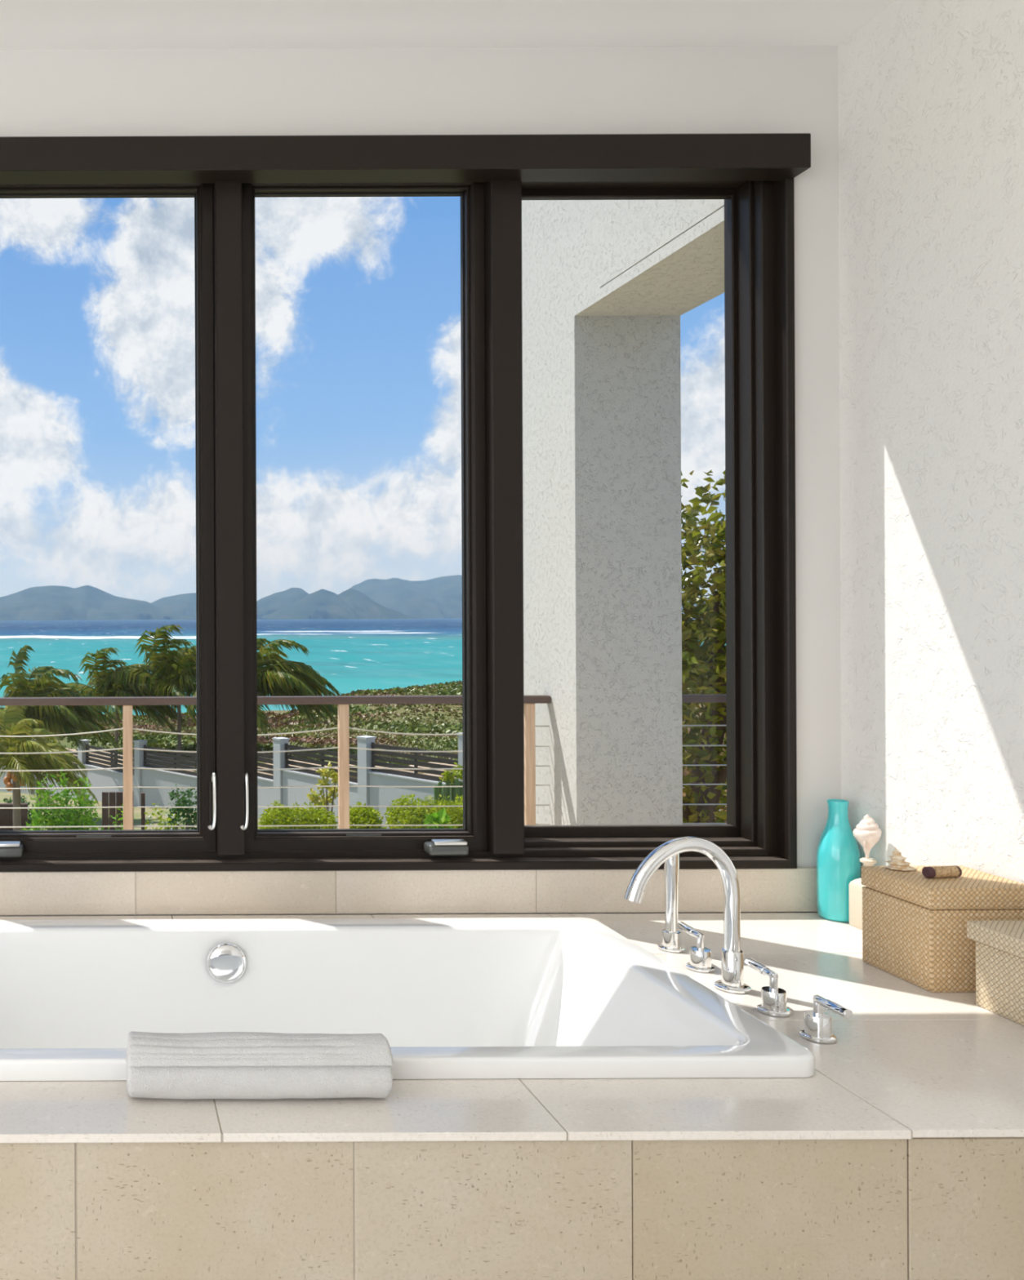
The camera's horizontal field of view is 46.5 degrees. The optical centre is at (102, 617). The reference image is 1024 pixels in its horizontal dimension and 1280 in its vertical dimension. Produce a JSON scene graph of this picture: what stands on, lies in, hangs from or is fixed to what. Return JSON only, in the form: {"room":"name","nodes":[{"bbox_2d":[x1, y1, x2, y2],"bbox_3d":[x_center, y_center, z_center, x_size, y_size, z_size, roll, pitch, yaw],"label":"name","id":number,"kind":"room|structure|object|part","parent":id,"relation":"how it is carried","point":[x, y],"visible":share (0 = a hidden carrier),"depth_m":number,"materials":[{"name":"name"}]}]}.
{"room":"bathroom","nodes":[
{"label":"bathroom","id":0,"kind":"room"},
{"bbox_2d":[0,45,840,919],"bbox_3d":[-0.562,-0.118,2.797,5.076,2.950,0.205,0,0,0],"label":"wall","id":1,"kind":"structure","parent":0,"point":[752,89],"depth_m":2.69,"materials":[{"name":"white paint"}]},
{"bbox_2d":[0,183,216,857],"bbox_3d":[-0.026,-0.270,2.734,0.629,1.753,0.132,0,0,0],"label":"window","id":2,"kind":"structure","parent":1,"relation":"in","point":[13,843],"depth_m":2.73,"materials":[{"name":"black"}]},
{"bbox_3d":[-0.251,0.574,2.684,0.084,0.010,0.032,0,0,0],"label":"crank handle","id":3,"kind":"part","parent":2,"relation":"part of","materials":[{"name":"silver metal"}]},
{"bbox_3d":[0.277,0.467,2.700,0.023,0.145,0.038,0,0,0],"label":"lock lever","id":4,"kind":"part","parent":2,"relation":"part of","materials":[{"name":"silver metal"}]},
{"bbox_3d":[0.283,0.473,2.722,0.018,0.105,0.012,0,0,0],"label":"lever plate","id":5,"kind":"part","parent":2,"relation":"part of","materials":[{"name":"silver metal"}]},
{"bbox_2d":[240,182,486,855],"bbox_3d":[0.665,-0.273,2.734,0.642,1.753,0.132,0,0,0],"label":"window","id":6,"kind":"structure","parent":1,"relation":"in","point":[473,836],"depth_m":2.73,"materials":[{"name":"black"}]},
{"bbox_3d":[0.359,0.467,2.700,0.023,0.145,0.038,0,0,0],"label":"lock lever","id":7,"kind":"part","parent":6,"relation":"part of","materials":[{"name":"silver metal"}]},
{"bbox_3d":[0.877,0.569,2.684,0.084,0.010,0.032,0,0,0],"label":"crank handle","id":8,"kind":"part","parent":6,"relation":"part of","materials":[{"name":"silver metal"}]},
{"bbox_2d":[0,177,796,871],"bbox_3d":[0.294,-0.273,2.780,2.911,1.828,0.209,0,0,0],"label":"window frame","id":9,"kind":"structure","parent":1,"relation":"attached to","point":[774,353],"depth_m":2.68,"materials":[{"name":"black metal"}]},
{"bbox_2d":[0,133,810,184],"bbox_3d":[0.196,-1.145,2.654,3.102,0.085,0.083,0,0,0],"label":"trim","id":10,"kind":"structure","parent":1,"relation":"attached to","point":[757,157],"depth_m":2.61,"materials":[{"name":"black wood"}]},
{"bbox_2d":[521,181,755,847],"bbox_3d":[1.381,-0.278,2.800,0.630,1.750,0.089,0,0,0],"label":"window","id":11,"kind":"structure","parent":1,"relation":"in","point":[741,829],"depth_m":2.80,"materials":[{"name":"black metal"}]},
{"bbox_2d":[0,0,895,49],"bbox_3d":[-0.569,-1.504,0.048,5.076,0.120,5.295,0,0,0],"label":"ceiling","id":12,"kind":"structure","parent":0,"point":[24,24],"depth_m":2.58,"materials":[{"name":"white paint"}]},
{"bbox_2d":[837,0,1023,883],"bbox_3d":[1.936,-0.054,0.048,0.120,2.800,5.295,0,0,0],"label":"wall","id":13,"kind":"structure","parent":0,"point":[931,92],"depth_m":2.38,"materials":[{"name":"white paint"}]},
{"bbox_3d":[-0.556,1.316,-0.500,5.076,0.120,4.200,0,0,0],"label":"floor","id":14,"kind":"structure","parent":0,"visible":0},
{"bbox_2d":[0,866,1023,1279],"bbox_3d":[-0.543,0.950,2.120,4.845,0.610,1.149,0,0,0],"label":"tub surround","id":15,"kind":"object","parent":14,"relation":"on","point":[900,1157],"visible":0.55,"depth_m":1.56,"materials":[{"name":"beige tile"}]},
{"bbox_2d":[125,1031,393,1099],"bbox_3d":[0.241,0.702,1.665,0.409,0.102,0.104,0,0,0],"label":"rolled towel","id":16,"kind":"object","parent":15,"relation":"on","point":[242,1065],"visible":1,"depth_m":1.63,"materials":[{"name":"white fabric"}]},
{"bbox_2d":[0,917,814,1080],"bbox_3d":[0.278,0.929,2.126,1.788,0.422,0.808,0,0,0],"label":"bathtub","id":17,"kind":"object","parent":15,"relation":"in","point":[450,997],"visible":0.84,"depth_m":2.42,"materials":[{"name":"white ceramic"}]},
{"bbox_2d":[657,853,685,952],"bbox_3d":[1.283,0.633,2.390,0.056,0.229,0.056,0,0,0],"label":"shower","id":18,"kind":"object","parent":15,"relation":"on","point":[671,938],"visible":0.83,"depth_m":2.38,"materials":[{"name":"silver metal"}]},
{"bbox_2d":[624,836,751,993],"bbox_3d":[1.178,0.595,2.137,0.248,0.306,0.065,0,0,0],"label":"tub spout","id":19,"kind":"object","parent":15,"relation":"on","point":[731,980],"visible":1,"depth_m":2.12,"materials":[{"name":"silver metal"}]},
{"bbox_2d":[676,921,715,972],"bbox_3d":[1.273,0.709,2.283,0.055,0.079,0.106,0,0,0],"label":"lever","id":20,"kind":"object","parent":15,"relation":"on","point":[700,957],"visible":1,"depth_m":2.25,"materials":[{"name":"silver metal"}]},
{"bbox_3d":[1.273,0.678,2.293,0.017,0.019,0.084,0,0,0],"label":"handle","id":21,"kind":"part","parent":20,"relation":"part of","materials":[{"name":"silver metal"}]},
{"bbox_3d":[1.273,0.691,2.257,0.014,0.034,0.014,0,0,0],"label":"stem","id":22,"kind":"part","parent":20,"relation":"part of","materials":[{"name":"silver metal"}]},
{"bbox_2d":[744,957,791,1017],"bbox_3d":[1.273,0.709,2.035,0.055,0.079,0.106,0,0,0],"label":"lever","id":23,"kind":"object","parent":15,"relation":"on","point":[773,998],"visible":1,"depth_m":2.00,"materials":[{"name":"silver metal"}]},
{"bbox_3d":[1.273,0.678,2.046,0.017,0.019,0.084,0,0,0],"label":"handle","id":24,"kind":"part","parent":23,"relation":"part of","materials":[{"name":"silver metal"}]},
{"bbox_3d":[1.273,0.691,2.010,0.014,0.034,0.014,0,0,0],"label":"stem","id":25,"kind":"part","parent":23,"relation":"part of","materials":[{"name":"silver metal"}]},
{"bbox_2d":[799,995,853,1043],"bbox_3d":[1.273,0.709,1.861,0.055,0.079,0.106,0,0,0],"label":"lever","id":26,"kind":"object","parent":15,"relation":"on","point":[817,1024],"visible":1,"depth_m":1.87,"materials":[{"name":"silver metal"}]},
{"bbox_3d":[1.273,0.691,1.886,0.014,0.034,0.014,0,0,0],"label":"stem","id":27,"kind":"part","parent":26,"relation":"part of","materials":[{"name":"silver metal"}]},
{"bbox_3d":[1.273,0.678,1.850,0.017,0.019,0.084,0,0,0],"label":"handle","id":28,"kind":"part","parent":26,"relation":"part of","materials":[{"name":"silver metal"}]},
{"bbox_2d":[815,799,860,922],"bbox_3d":[1.824,0.600,2.628,0.092,0.292,0.092,0,0,0],"label":"glass bottle","id":29,"kind":"object","parent":15,"relation":"on","point":[837,856],"visible":0.94,"depth_m":2.60,"materials":[{"name":"teal glass"}]},
{"bbox_2d":[848,857,876,929],"bbox_3d":[1.839,0.662,2.545,0.058,0.166,0.058,0,0,0],"label":"jar","id":30,"kind":"object","parent":15,"relation":"on","point":[855,886],"visible":0.36,"depth_m":2.54,"materials":[{"name":"beige ceramic"}]},
{"bbox_2d":[853,813,881,858],"bbox_3d":[1.834,0.526,2.543,0.055,0.106,0.055,0,0,0],"label":"shell","id":31,"kind":"object","parent":30,"relation":"on","point":[867,833],"visible":1,"depth_m":2.53,"materials":[{"name":"white"}]},
{"bbox_2d":[861,865,1023,991],"bbox_3d":[1.756,0.642,2.204,0.219,0.207,0.194,0,0,0],"label":"woven box","id":32,"kind":"object","parent":15,"relation":"on","point":[914,925],"visible":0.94,"depth_m":2.13,"materials":[{"name":"beige wicker"}]},
{"bbox_2d":[883,847,915,871],"bbox_3d":[1.707,0.516,2.268,0.057,0.045,0.051,0,0,0],"label":"shell","id":33,"kind":"object","parent":32,"relation":"on","point":[897,862],"visible":1,"depth_m":2.26,"materials":[{"name":"beige"}]},
{"bbox_2d":[921,865,961,878],"bbox_3d":[1.737,0.527,2.193,0.075,0.024,0.032,0,0,0],"label":"cork","id":34,"kind":"object","parent":32,"relation":"on","point":[953,871],"visible":1,"depth_m":2.19,"materials":[{"name":"red"}]},
{"bbox_3d":[1.756,0.559,2.204,0.219,0.041,0.194,0,0,0],"label":"lid","id":35,"kind":"part","parent":32,"relation":"part of","materials":[{"name":"beige wicker"}]},
{"bbox_2d":[966,920,1023,1025],"bbox_3d":[1.772,0.666,1.921,0.200,0.160,0.260,0,0,0],"label":"woven box","id":36,"kind":"object","parent":15,"relation":"on","point":[999,944],"visible":1,"depth_m":1.99,"materials":[{"name":"beige wicker"}]},
{"bbox_3d":[1.772,0.603,1.921,0.200,0.034,0.260,0,0,0],"label":"lid","id":37,"kind":"part","parent":36,"relation":"part of","materials":[{"name":"beige wicker"}]},
{"label":"outside","id":38,"kind":"structure","parent":0,"visible":0},
{"bbox_2d":[0,585,195,620],"bbox_3d":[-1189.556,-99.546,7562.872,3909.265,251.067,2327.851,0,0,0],"label":"hill","id":39,"kind":"structure","parent":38,"point":[51,602],"depth_m":7075.98,"materials":[{"name":"blue"}]},
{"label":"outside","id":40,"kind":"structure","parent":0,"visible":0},
{"bbox_2d":[151,592,195,616],"bbox_3d":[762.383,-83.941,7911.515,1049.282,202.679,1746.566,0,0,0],"label":"hill","id":41,"kind":"structure","parent":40,"point":[184,604],"depth_m":7556.29,"materials":[{"name":"blue"}]},
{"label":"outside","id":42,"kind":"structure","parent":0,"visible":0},
{"bbox_2d":[256,587,308,619],"bbox_3d":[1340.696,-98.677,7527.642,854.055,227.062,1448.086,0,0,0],"label":"hill","id":43,"kind":"structure","parent":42,"point":[275,602],"depth_m":7302.38,"materials":[{"name":"blue"}]},
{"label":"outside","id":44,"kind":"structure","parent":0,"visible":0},
{"bbox_2d":[258,588,423,619],"bbox_3d":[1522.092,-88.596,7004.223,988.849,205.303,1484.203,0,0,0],"label":"hill","id":45,"kind":"structure","parent":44,"point":[351,603],"depth_m":6660.27,"materials":[{"name":"blue"}]},
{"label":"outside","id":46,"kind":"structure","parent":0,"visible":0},
{"bbox_2d":[350,574,705,618],"bbox_3d":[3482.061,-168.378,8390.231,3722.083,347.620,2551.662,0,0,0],"label":"hill","id":47,"kind":"structure","parent":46,"point":[439,597],"depth_m":7899.61,"materials":[{"name":"blue"}]},
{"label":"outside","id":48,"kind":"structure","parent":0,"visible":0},
{"bbox_2d":[0,617,725,715],"bbox_3d":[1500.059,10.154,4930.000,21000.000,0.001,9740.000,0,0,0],"label":"sea","id":49,"kind":"structure","parent":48,"point":[350,654],"depth_m":616.93,"materials":[{"name":"teal liquid"}]},
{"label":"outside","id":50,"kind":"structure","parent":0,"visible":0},
{"bbox_2d":[65,747,457,777],"bbox_3d":[-0.978,5.041,41.600,38.000,3.535,52.040,0,0,0],"label":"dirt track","id":51,"kind":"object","parent":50,"point":[70,749],"visible":0.06,"depth_m":32.32,"materials":[{"name":"brown soil"}]},
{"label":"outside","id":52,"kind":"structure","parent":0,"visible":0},
{"bbox_2d":[0,791,337,830],"bbox_3d":[-2.966,7.782,39.160,50.000,5.156,68.520,0,0,0],"label":"ground","id":53,"kind":"structure","parent":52,"point":[136,811],"depth_m":33.09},
{"bbox_2d":[0,803,27,830],"bbox_3d":[-2.220,4.452,21.000,1.472,1.524,0.100,0,0,0],"label":"screen","id":54,"kind":"object","parent":53,"relation":"on","point":[6,815],"visible":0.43,"depth_m":20.95,"materials":[{"name":"brown wood"}]},
{"bbox_2d":[3,795,41,830],"bbox_3d":[-1.836,4.492,22.508,1.406,1.502,1.186,0,0,0],"label":"shrub","id":55,"kind":"object","parent":53,"relation":"on","point":[22,800],"visible":0.03,"depth_m":22.49,"materials":[{"name":"green plant"}]},
{"bbox_2d":[0,705,99,830],"bbox_3d":[-1.289,3.412,19.475,2.505,3.703,2.672,0,0,0],"label":"coconut palm","id":56,"kind":"object","parent":53,"relation":"on","point":[65,761],"visible":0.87,"depth_m":19.31,"materials":[{"name":"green plant"}]},
{"bbox_2d":[0,644,122,810],"bbox_3d":[-1.604,3.373,31.008,4.619,5.138,4.323,0,0,0],"label":"coconut palm","id":57,"kind":"object","parent":53,"relation":"on","point":[66,717],"visible":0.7,"depth_m":30.42,"materials":[{"name":"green plant"}]},
{"bbox_2d":[22,767,103,830],"bbox_3d":[-0.625,3.975,17.597,1.481,2.981,1.192,0,0,0],"label":"feathery shrub","id":58,"kind":"object","parent":53,"relation":"on","point":[63,814],"visible":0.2,"depth_m":17.50,"materials":[{"name":"green plant"}]},
{"bbox_2d":[106,803,123,830],"bbox_3d":[0.270,4.074,16.788,0.558,2.270,0.692,0,0,0],"label":"shrub","id":59,"kind":"object","parent":53,"relation":"on","point":[122,811],"visible":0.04,"depth_m":16.79,"materials":[{"name":"green plant"}]},
{"bbox_2d":[102,791,145,830],"bbox_3d":[0.433,4.405,22.000,0.893,1.596,0.100,0,0,0],"label":"gate","id":60,"kind":"object","parent":53,"relation":"on","point":[108,798],"visible":0.4,"depth_m":21.98,"materials":[{"name":"brown wood"}]},
{"bbox_3d":[0.840,4.420,22.000,0.080,1.563,0.100,0,0,0],"label":"gate post","id":61,"kind":"part","parent":60,"relation":"part of","materials":[{"name":"brown"}]},
{"bbox_2d":[143,803,182,829],"bbox_3d":[0.951,4.106,16.969,0.950,2.267,1.056,0,0,0],"label":"flowering shrub","id":62,"kind":"object","parent":53,"relation":"on","point":[159,818],"visible":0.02,"depth_m":16.98,"materials":[{"name":"green plant"}]},
{"bbox_2d":[163,782,196,829],"bbox_3d":[1.575,4.185,20.487,0.945,2.010,1.077,0,0,0],"label":"shrub","id":63,"kind":"object","parent":53,"relation":"on","point":[188,821],"visible":0.35,"depth_m":20.36,"materials":[{"name":"green plant"}]},
{"bbox_2d":[257,800,337,829],"bbox_3d":[4.140,4.522,22.523,1.779,1.329,1.414,0,0,0],"label":"clipped hedge","id":64,"kind":"object","parent":53,"relation":"on","point":[313,816],"visible":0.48,"depth_m":22.29,"materials":[{"name":"green plant"}]},
{"bbox_2d":[306,760,337,814],"bbox_3d":[5.151,4.256,24.590,0.910,1.861,0.840,0,0,0],"label":"variegated shrub","id":65,"kind":"object","parent":53,"relation":"on","point":[326,799],"visible":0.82,"depth_m":24.46,"materials":[{"name":"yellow plant"}]},
{"bbox_2d":[0,732,719,828],"bbox_3d":[2.972,5.397,33.101,18.187,6.111,28.287,0,0,0],"label":"wall","id":66,"kind":"structure","parent":53,"relation":"on","point":[371,796],"depth_m":29.86,"materials":[{"name":"grey"}]},
{"bbox_2d":[68,750,77,768],"bbox_3d":[-1.759,5.408,41.225,2.055,0.723,3.356,0,0,0],"label":"fence","id":67,"kind":"object","parent":66,"relation":"on","point":[75,753],"visible":0.18,"depth_m":39.88,"materials":[{"name":"grey"}]},
{"bbox_2d":[85,743,133,774],"bbox_3d":[0.320,5.049,37.724,1.898,0.723,3.155,0,0,0],"label":"fence","id":68,"kind":"object","parent":66,"relation":"on","point":[111,755],"visible":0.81,"depth_m":38.00,"materials":[{"name":"grey wood"}]},
{"bbox_2d":[143,744,196,776],"bbox_3d":[2.363,4.670,34.527,1.960,0.723,2.772,0,0,0],"label":"fence","id":69,"kind":"object","parent":66,"relation":"on","point":[174,756],"visible":0.61,"depth_m":34.60,"materials":[{"name":"grey wood"}]},
{"bbox_2d":[257,752,273,779],"bbox_3d":[4.246,4.282,31.523,1.585,0.723,2.750,0,0,0],"label":"fence","id":70,"kind":"object","parent":66,"relation":"on","point":[260,754],"visible":0.25,"depth_m":30.58,"materials":[{"name":"grey"}]},
{"bbox_2d":[284,742,357,782],"bbox_3d":[5.920,3.905,28.523,1.576,0.723,2.750,0,0,0],"label":"fence","id":71,"kind":"object","parent":66,"relation":"on","point":[322,752],"visible":0.69,"depth_m":28.74,"materials":[{"name":"grey wood"}]},
{"bbox_2d":[371,742,457,782],"bbox_3d":[7.603,3.527,25.726,1.581,0.723,2.365,0,0,0],"label":"fence","id":72,"kind":"object","parent":66,"relation":"on","point":[415,757],"visible":0.73,"depth_m":25.75,"materials":[{"name":"grey wood"}]},
{"bbox_3d":[6.860,3.530,26.867,0.060,0.723,0.060,0,0,-33],"label":"fence post","id":73,"kind":"part","parent":72,"relation":"part of","materials":[{"name":"grey"}]},
{"bbox_3d":[7.606,3.527,25.726,0.060,0.723,0.060,0,0,-33],"label":"fence post","id":74,"kind":"part","parent":72,"relation":"part of","materials":[{"name":"grey"}]},
{"bbox_2d":[349,801,384,828],"bbox_3d":[5.425,4.507,21.980,0.892,1.359,1.135,0,0,0],"label":"clipped hedge","id":75,"kind":"object","parent":53,"relation":"on","point":[362,815],"visible":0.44,"depth_m":21.77,"materials":[{"name":"green plant"}]},
{"bbox_2d":[383,793,462,828],"bbox_3d":[7.085,4.482,22.492,2.259,1.413,1.635,0,0,0],"label":"clipped hedge","id":76,"kind":"object","parent":53,"relation":"on","point":[410,815],"visible":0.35,"depth_m":22.29,"materials":[{"name":"green plant"}]},
{"bbox_2d":[422,807,453,828],"bbox_3d":[6.001,4.292,19.028,0.529,1.772,0.676,0,0,0],"label":"leaf plant","id":77,"kind":"object","parent":53,"relation":"on","point":[439,817],"visible":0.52,"depth_m":18.93,"materials":[{"name":"green plant"}]},
{"bbox_2d":[433,762,462,814],"bbox_3d":[7.875,4.210,23.745,0.886,1.918,0.436,0,0,0],"label":"leafy shrub","id":78,"kind":"object","parent":53,"relation":"on","point":[445,791],"visible":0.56,"depth_m":23.72,"materials":[{"name":"green plant"}]},
{"bbox_3d":[7.481,4.464,23.750,0.095,1.414,0.100,0,0,0],"label":"stem","id":79,"kind":"part","parent":78,"relation":"part of","materials":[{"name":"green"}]},
{"bbox_3d":[7.602,4.427,23.854,0.095,1.486,0.100,0,0,0],"label":"stem","id":80,"kind":"part","parent":78,"relation":"part of","materials":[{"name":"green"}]},
{"bbox_3d":[7.624,4.446,23.645,0.095,1.448,0.100,0,0,0],"label":"stem","id":81,"kind":"part","parent":78,"relation":"part of","materials":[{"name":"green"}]},
{"bbox_3d":[7.747,4.401,23.752,0.095,1.537,0.100,0,0,0],"label":"stem","id":82,"kind":"part","parent":78,"relation":"part of","materials":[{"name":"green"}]},
{"bbox_3d":[7.887,4.444,23.853,0.095,1.451,0.100,0,0,0],"label":"stem","id":83,"kind":"part","parent":78,"relation":"part of","materials":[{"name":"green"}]},
{"bbox_3d":[7.906,4.374,23.644,0.095,1.589,0.100,0,0,0],"label":"stem","id":84,"kind":"part","parent":78,"relation":"part of","materials":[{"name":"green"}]},
{"bbox_3d":[8.031,4.418,23.754,0.095,1.502,0.100,0,0,0],"label":"stem","id":85,"kind":"part","parent":78,"relation":"part of","materials":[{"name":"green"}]},
{"bbox_2d":[680,469,726,822],"bbox_3d":[4.705,2.013,7.558,3.280,6.322,2.110,0,0,0],"label":"leafy tree","id":86,"kind":"object","parent":53,"relation":"on","point":[711,628],"visible":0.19,"depth_m":7.12,"materials":[{"name":"green plant"}]},
{"bbox_2d":[681,675,726,822],"bbox_3d":[7.293,3.182,11.559,3.878,5.892,3.159,0,0,0],"label":"thicket","id":87,"kind":"object","parent":53,"relation":"on","point":[685,772],"visible":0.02,"depth_m":11.34,"materials":[{"name":"green plant"}]},
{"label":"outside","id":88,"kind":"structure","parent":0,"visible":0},
{"bbox_2d":[43,664,705,778],"bbox_3d":[0.040,9.011,172.610,572.000,22.826,317.120,0,0,0],"label":"hillside","id":89,"kind":"structure","parent":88,"point":[402,710],"depth_m":63.84,"materials":[{"name":"green plant"}]},
{"bbox_2d":[66,647,189,767],"bbox_3d":[0.700,3.294,38.199,5.035,4.499,4.450,0,0,0],"label":"coconut palm","id":90,"kind":"object","parent":89,"relation":"on","point":[120,690],"visible":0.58,"depth_m":37.38,"materials":[{"name":"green plant"}]},
{"bbox_2d":[102,624,264,755],"bbox_3d":[2.860,2.613,37.225,5.713,4.751,5.049,0,0,0],"label":"coconut palm","id":91,"kind":"object","parent":89,"relation":"on","point":[178,669],"visible":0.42,"depth_m":36.47,"materials":[{"name":"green plant"}]},
{"bbox_2d":[186,638,351,743],"bbox_3d":[5.453,2.283,35.009,5.468,4.724,5.118,0,0,0],"label":"coconut palm","id":92,"kind":"object","parent":89,"relation":"on","point":[277,676],"visible":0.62,"depth_m":33.97,"materials":[{"name":"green plant"}]},
{"bbox_2d":[0,660,726,765],"bbox_3d":[41.323,8.362,95.746,164.193,13.962,139.737,0,0,0],"label":"scrub","id":93,"kind":"object","parent":89,"relation":"on","point":[286,722],"visible":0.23,"depth_m":56.63,"materials":[{"name":"green plant"}]},
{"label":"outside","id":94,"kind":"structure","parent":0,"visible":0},
{"bbox_3d":[0.016,3.604,3.925,14.000,4.500,2.050,0,0,0],"label":"floor","id":95,"kind":"structure","parent":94,"visible":0},
{"bbox_2d":[0,694,551,830],"bbox_3d":[-2.248,0.866,4.750,8.498,0.996,0.050,0,0,0],"label":"cable railing","id":96,"kind":"object","parent":95,"relation":"on","point":[343,702],"visible":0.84,"depth_m":4.73,"materials":[{"name":"brown"}]},
{"bbox_3d":[0.114,0.873,4.750,0.043,0.962,0.036,0,0,0],"label":"post","id":97,"kind":"part","parent":96,"relation":"part of","materials":[{"name":"brown wood"}]},
{"bbox_3d":[-2.249,0.385,4.750,8.498,0.034,0.050,0,0,0],"label":"rail","id":98,"kind":"part","parent":96,"relation":"part of","materials":[{"name":"brown"}]},
{"bbox_3d":[1.081,0.869,4.750,0.043,0.962,0.036,0,0,0],"label":"post","id":99,"kind":"part","parent":96,"relation":"part of","materials":[{"name":"brown wood"}]},
{"bbox_3d":[1.913,0.865,4.750,0.043,0.962,0.036,0,0,0],"label":"post","id":100,"kind":"part","parent":96,"relation":"part of","materials":[{"name":"brown wood"}]},
{"bbox_2d":[521,199,724,825],"bbox_3d":[2.232,1.894,4.150,0.448,7.900,2.500,0,0,0],"label":"wall","id":101,"kind":"structure","parent":95,"relation":"on","point":[607,285],"depth_m":4.48,"materials":[{"name":"grey paint"}]},
{"bbox_2d":[681,693,726,824],"bbox_3d":[4.479,0.836,4.750,4.050,0.996,0.050,0,0,0],"label":"cable railing","id":102,"kind":"object","parent":95,"relation":"on","point":[714,698],"visible":0.1,"depth_m":4.73,"materials":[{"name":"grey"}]},
{"bbox_3d":[4.477,0.355,4.750,4.050,0.034,0.050,0,0,0],"label":"rail","id":103,"kind":"part","parent":102,"relation":"part of","materials":[{"name":"brown"}]}
]}

